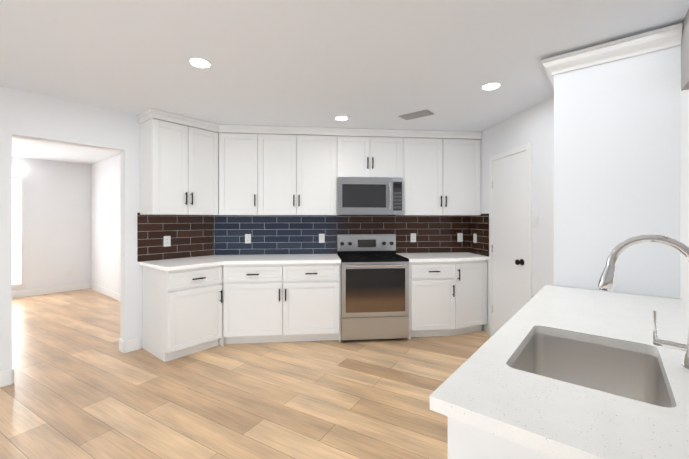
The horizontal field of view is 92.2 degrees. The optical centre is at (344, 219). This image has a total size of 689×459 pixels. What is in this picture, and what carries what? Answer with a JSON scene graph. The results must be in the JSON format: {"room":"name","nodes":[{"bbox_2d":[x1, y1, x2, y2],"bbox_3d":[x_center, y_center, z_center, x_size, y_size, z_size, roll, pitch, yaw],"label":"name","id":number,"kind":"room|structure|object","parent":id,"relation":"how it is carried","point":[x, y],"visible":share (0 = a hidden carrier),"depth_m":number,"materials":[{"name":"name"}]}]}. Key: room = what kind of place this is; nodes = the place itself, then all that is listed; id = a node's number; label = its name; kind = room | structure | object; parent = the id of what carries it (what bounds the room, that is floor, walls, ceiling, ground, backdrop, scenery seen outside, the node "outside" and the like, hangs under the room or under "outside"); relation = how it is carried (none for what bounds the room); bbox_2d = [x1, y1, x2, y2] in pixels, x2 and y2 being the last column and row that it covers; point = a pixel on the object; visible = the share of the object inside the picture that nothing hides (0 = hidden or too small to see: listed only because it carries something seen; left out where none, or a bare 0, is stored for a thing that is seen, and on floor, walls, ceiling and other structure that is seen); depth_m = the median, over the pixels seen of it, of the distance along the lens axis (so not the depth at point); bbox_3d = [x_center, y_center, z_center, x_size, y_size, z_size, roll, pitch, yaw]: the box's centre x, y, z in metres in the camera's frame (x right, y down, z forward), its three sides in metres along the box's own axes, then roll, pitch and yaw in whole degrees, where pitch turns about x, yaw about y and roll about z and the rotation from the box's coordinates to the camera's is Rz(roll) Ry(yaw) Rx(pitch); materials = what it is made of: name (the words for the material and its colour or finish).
{"room":"kitchen","nodes":[
{"label":"kitchen","id":0,"kind":"room"},
{"bbox_2d":[12,154,119,293],"bbox_3d":[-6.044,0.134,3.789,8.514,2.440,5.657,0,0,-6],"label":"wall","id":1,"kind":"structure","parent":0,"point":[72,216],"depth_m":6.09,"materials":[{"name":"white paint"}]},
{"bbox_2d":[12,167,71,286],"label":"room window","id":2,"kind":"structure","parent":1,"relation":"in","point":[17,231],"depth_m":5.74,"materials":[{"name":"white glass"}]},
{"bbox_2d":[0,282,139,387],"bbox_3d":[-5.834,1.295,2.232,4.185,0.120,7.740,0,0,39],"label":"baseboard","id":3,"kind":"structure","parent":1,"relation":"attached to","point":[6,378],"depth_m":5.77,"materials":[{"name":"white paint"}]},
{"bbox_2d":[0,86,209,371],"bbox_3d":[-3.860,0.136,1.467,0.130,2.440,7.050,0,0,39],"label":"wall","id":4,"kind":"structure","parent":0,"point":[31,115],"depth_m":3.07,"materials":[{"name":"white paint"}]},
{"bbox_2d":[137,213,213,261],"bbox_3d":[-1.886,0.183,3.779,0.008,0.512,0.848,0,0,39],"label":"tile backsplash","id":5,"kind":"structure","parent":4,"relation":"attached to","point":[192,235],"depth_m":3.74,"materials":[{"name":"brown tile"}]},
{"bbox_2d":[164,236,170,246],"bbox_3d":[-1.963,0.240,3.671,0.008,0.115,0.072,0,0,39],"label":"outlet","id":6,"kind":"object","parent":5,"relation":"attached to","point":[167,240],"depth_m":3.67,"materials":[{"name":"white plastic"}]},
{"bbox_2d":[0,288,491,458],"bbox_3d":[-1.808,1.385,3.266,15.000,0.060,15.000,0,0,-6],"label":"floor","id":7,"kind":"structure","parent":0,"point":[82,386],"depth_m":2.57,"materials":[{"name":"brown wood"}]},
{"bbox_2d":[143,265,226,361],"bbox_3d":[-1.677,0.915,3.508,0.889,0.880,0.827,0,0,-6],"label":"base cabinet","id":8,"kind":"object","parent":7,"relation":"on","point":[189,311],"depth_m":3.30,"materials":[{"name":"white paint"}]},
{"bbox_2d":[140,260,223,270],"bbox_3d":[-1.685,0.458,3.246,0.866,0.035,0.390,0,0,-6],"label":"countertop","id":9,"kind":"structure","parent":8,"relation":"on","point":[185,263],"depth_m":3.33,"materials":[{"name":"white stone"}]},
{"bbox_2d":[227,263,340,343],"bbox_3d":[-0.722,0.915,3.872,1.313,0.880,0.667,0,0,-6],"label":"base cabinet","id":10,"kind":"object","parent":7,"relation":"on","point":[266,303],"depth_m":3.60,"materials":[{"name":"white paint"}]},
{"bbox_2d":[153,254,340,264],"bbox_3d":[-1.119,0.458,3.842,2.111,0.035,0.649,0,0,-6],"label":"countertop","id":11,"kind":"structure","parent":10,"relation":"on","point":[269,258],"depth_m":3.66,"materials":[{"name":"white stone"}]},
{"bbox_2d":[337,234,408,341],"bbox_3d":[0.314,0.772,3.947,0.756,1.165,0.711,0,0,-6],"label":"range","id":12,"kind":"object","parent":7,"relation":"on","point":[374,286],"visible":1,"depth_m":3.66,"materials":[{"name":"silver metal"}]},
{"bbox_2d":[407,261,462,338],"bbox_3d":[0.989,0.915,4.067,0.604,0.880,0.626,0,0,-6],"label":"base cabinet","id":13,"kind":"object","parent":7,"relation":"on","point":[435,288],"depth_m":3.76,"materials":[{"name":"white paint"}]},
{"bbox_2d":[463,260,486,333],"bbox_3d":[1.392,0.915,4.103,0.604,0.880,0.615,0,0,-6],"label":"base cabinet","id":14,"kind":"object","parent":7,"relation":"on","point":[475,271],"depth_m":3.90,"materials":[{"name":"white paint"}]},
{"bbox_2d":[396,252,488,261],"bbox_3d":[1.194,0.458,4.077,1.014,0.035,0.649,0,0,-6],"label":"countertop","id":15,"kind":"structure","parent":14,"relation":"on","point":[459,256],"depth_m":3.93,"materials":[{"name":"white stone"}]},
{"bbox_2d":[448,417,555,458],"bbox_3d":[0.516,0.917,0.650,0.451,0.880,0.451,0,0,-6],"label":"base cabinet","id":16,"kind":"object","parent":7,"relation":"on","point":[466,441],"visible":0.15,"depth_m":0.69,"materials":[{"name":"white paint"}]},
{"bbox_2d":[430,285,688,458],"bbox_3d":[1.157,0.459,1.238,0.950,0.034,1.822,0,0,39],"label":"countertop","id":17,"kind":"structure","parent":16,"relation":"on","point":[485,386],"depth_m":0.85,"materials":[{"name":"white stone"}]},
{"bbox_2d":[511,334,672,407],"bbox_3d":[0.787,0.603,1.081,0.425,0.252,0.560,0,0,39],"label":"undermount sink","id":18,"kind":"object","parent":17,"relation":"in","point":[634,375],"visible":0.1,"depth_m":1.26,"materials":[{"name":"silver metal"}]},
{"bbox_2d":[598,234,688,371],"bbox_3d":[0.951,0.243,1.025,0.202,0.396,0.202,0,0,-6],"label":"faucet","id":19,"kind":"object","parent":17,"relation":"on","point":[606,280],"visible":1,"depth_m":1.02,"materials":[{"name":"silver metal"}]},
{"bbox_2d":[0,0,688,164],"bbox_3d":[-1.808,-1.115,3.265,15.000,0.060,15.000,0,0,-6],"label":"ceiling","id":20,"kind":"structure","parent":0,"point":[372,64],"depth_m":2.18,"materials":[{"name":"white paint"}]},
{"bbox_2d":[188,57,211,67],"bbox_3d":[-0.997,-1.080,2.289,0.156,0.008,0.156,0,0,-6],"label":"recessed light","id":21,"kind":"object","parent":20,"relation":"in","point":[198,62],"visible":1,"depth_m":2.27,"materials":[{"name":"white paint"}]},
{"bbox_2d":[334,116,348,120],"bbox_3d":[-0.031,-1.081,3.538,0.156,0.008,0.156,0,0,-6],"label":"recessed light","id":22,"kind":"object","parent":20,"relation":"in","point":[341,118],"visible":0.94,"depth_m":3.53,"materials":[{"name":"white paint"}]},
{"bbox_2d":[398,109,433,119],"bbox_3d":[0.741,-1.079,3.430,0.320,0.012,0.170,0,0,39],"label":"ceiling vent","id":23,"kind":"object","parent":20,"relation":"in","point":[417,114],"visible":1,"depth_m":3.40,"materials":[{"name":"silver metal"}]},
{"bbox_2d":[481,82,501,89],"bbox_3d":[1.188,-1.080,2.689,0.156,0.008,0.156,0,0,-6],"label":"recessed light","id":24,"kind":"object","parent":20,"relation":"in","point":[491,86],"visible":1,"depth_m":2.68,"materials":[{"name":"white paint"}]},
{"bbox_2d":[480,95,553,332],"bbox_3d":[1.816,0.135,3.640,0.130,2.440,1.910,0,0,-6],"label":"wall","id":25,"kind":"structure","parent":0,"point":[534,125],"depth_m":3.10,"materials":[{"name":"white paint"}]},
{"bbox_2d":[468,213,488,256],"bbox_3d":[1.692,0.183,4.179,0.008,0.512,0.537,0,0,-6],"label":"tile backsplash","id":26,"kind":"structure","parent":25,"relation":"attached to","point":[478,225],"depth_m":4.15,"materials":[{"name":"brown tile"}]},
{"bbox_2d":[473,234,476,242],"bbox_3d":[1.674,0.239,4.260,0.009,0.116,0.072,0,0,-6],"label":"outlet","id":27,"kind":"object","parent":26,"relation":"attached to","point":[474,235],"depth_m":4.25,"materials":[{"name":"white plastic"}]},
{"bbox_2d":[489,143,531,335],"bbox_3d":[1.718,0.308,3.534,0.084,2.092,0.740,0,0,-6],"label":"pantry door","id":28,"kind":"structure","parent":25,"relation":"in","point":[510,234],"depth_m":3.52,"materials":[{"name":"white paint"}]},
{"bbox_2d":[533,216,538,228],"bbox_3d":[1.798,0.025,3.115,0.012,0.116,0.072,0,0,-6],"label":"switch plate","id":29,"kind":"object","parent":25,"relation":"attached to","point":[535,221],"visible":1,"depth_m":3.08,"materials":[{"name":"white plastic"}]},
{"bbox_2d":[554,9,688,299],"bbox_3d":[4.074,0.136,0.537,6.380,2.440,4.738,0,0,-6],"label":"wall","id":30,"kind":"structure","parent":0,"point":[621,150],"depth_m":2.01,"materials":[{"name":"white paint"}]},
{"bbox_2d":[541,23,682,88],"bbox_3d":[1.565,-1.015,2.236,0.518,0.095,0.942,0,0,-6],"label":"crown molding","id":31,"kind":"structure","parent":30,"relation":"attached to","point":[651,41],"depth_m":1.99,"materials":[{"name":"white paint"}]},
{"bbox_3d":[0.060,0.134,4.356,3.479,2.440,0.130,0,0,-6],"label":"wall","id":32,"kind":"structure","parent":0,"visible":0},
{"bbox_2d":[137,109,224,214],"bbox_3d":[-1.760,-0.568,3.641,0.788,1.032,0.722,0,0,-6],"label":"upper cabinet","id":33,"kind":"object","parent":32,"relation":"attached to","point":[190,166],"depth_m":3.48,"materials":[{"name":"white paint"}]},
{"bbox_2d":[225,125,264,214],"bbox_3d":[-1.237,-0.568,3.968,0.561,1.032,0.370,0,0,-6],"label":"upper cabinet","id":34,"kind":"object","parent":32,"relation":"attached to","point":[244,144],"depth_m":3.84,"materials":[{"name":"white paint"}]},
{"bbox_2d":[265,126,304,214],"bbox_3d":[-0.801,-0.568,4.034,0.572,1.032,0.326,0,0,-6],"label":"upper cabinet","id":35,"kind":"object","parent":32,"relation":"attached to","point":[284,146],"depth_m":3.89,"materials":[{"name":"white paint"}]},
{"bbox_2d":[305,127,344,214],"bbox_3d":[-0.339,-0.568,4.081,0.610,1.032,0.326,0,0,-6],"label":"upper cabinet","id":36,"kind":"object","parent":32,"relation":"attached to","point":[324,147],"depth_m":3.93,"materials":[{"name":"white paint"}]},
{"bbox_2d":[214,215,467,254],"bbox_3d":[0.027,0.183,4.283,3.298,0.512,0.008,0,0,-6],"label":"tile backsplash","id":37,"kind":"structure","parent":32,"relation":"attached to","point":[284,234],"depth_m":4.25,"materials":[{"name":"blue tile"}]},
{"bbox_2d":[245,234,250,242],"bbox_3d":[-1.207,0.239,4.148,0.072,0.116,0.009,0,0,-6],"label":"outlet","id":38,"kind":"object","parent":37,"relation":"attached to","point":[247,236],"depth_m":4.15,"materials":[{"name":"white plastic"}]},
{"bbox_2d":[319,234,324,242],"bbox_3d":[-0.291,0.239,4.242,0.072,0.116,0.009,0,0,-6],"label":"outlet","id":39,"kind":"object","parent":37,"relation":"attached to","point":[321,236],"depth_m":4.24,"materials":[{"name":"white plastic"}]},
{"bbox_2d":[411,233,415,241],"bbox_3d":[0.906,0.239,4.364,0.072,0.116,0.009,0,0,-6],"label":"outlet","id":40,"kind":"object","parent":37,"relation":"attached to","point":[413,235],"depth_m":4.36,"materials":[{"name":"white plastic"}]},
{"bbox_2d":[457,233,462,241],"bbox_3d":[1.545,0.239,4.429,0.072,0.116,0.009,0,0,-6],"label":"outlet","id":41,"kind":"object","parent":37,"relation":"attached to","point":[459,235],"depth_m":4.43,"materials":[{"name":"white plastic"}]},
{"bbox_2d":[345,129,376,176],"bbox_3d":[0.127,-0.795,4.129,0.452,0.578,0.326,0,0,-6],"label":"upper cabinet","id":42,"kind":"object","parent":32,"relation":"attached to","point":[360,144],"depth_m":3.97,"materials":[{"name":"white paint"}]},
{"bbox_2d":[338,177,402,214],"bbox_3d":[0.296,-0.278,4.079,0.772,0.446,0.444,0,0,-6],"label":"microwave","id":43,"kind":"object","parent":42,"relation":"attached to","point":[368,196],"visible":1,"depth_m":3.91,"materials":[{"name":"silver metal"}]},
{"bbox_2d":[377,129,404,177],"bbox_3d":[0.451,-0.795,4.162,0.452,0.578,0.326,0,0,-6],"label":"upper cabinet","id":44,"kind":"object","parent":32,"relation":"attached to","point":[390,143],"depth_m":4.01,"materials":[{"name":"white paint"}]},
{"bbox_2d":[395,130,448,215],"bbox_3d":[0.966,-0.568,4.214,0.583,1.032,0.326,0,0,-6],"label":"upper cabinet","id":45,"kind":"object","parent":32,"relation":"attached to","point":[426,179],"depth_m":4.06,"materials":[{"name":"white paint"}]},
{"bbox_2d":[449,131,480,215],"bbox_3d":[1.406,-0.568,4.259,0.553,1.032,0.326,0,0,-6],"label":"upper cabinet","id":46,"kind":"object","parent":32,"relation":"attached to","point":[464,147],"depth_m":4.11,"materials":[{"name":"white paint"}]}
]}

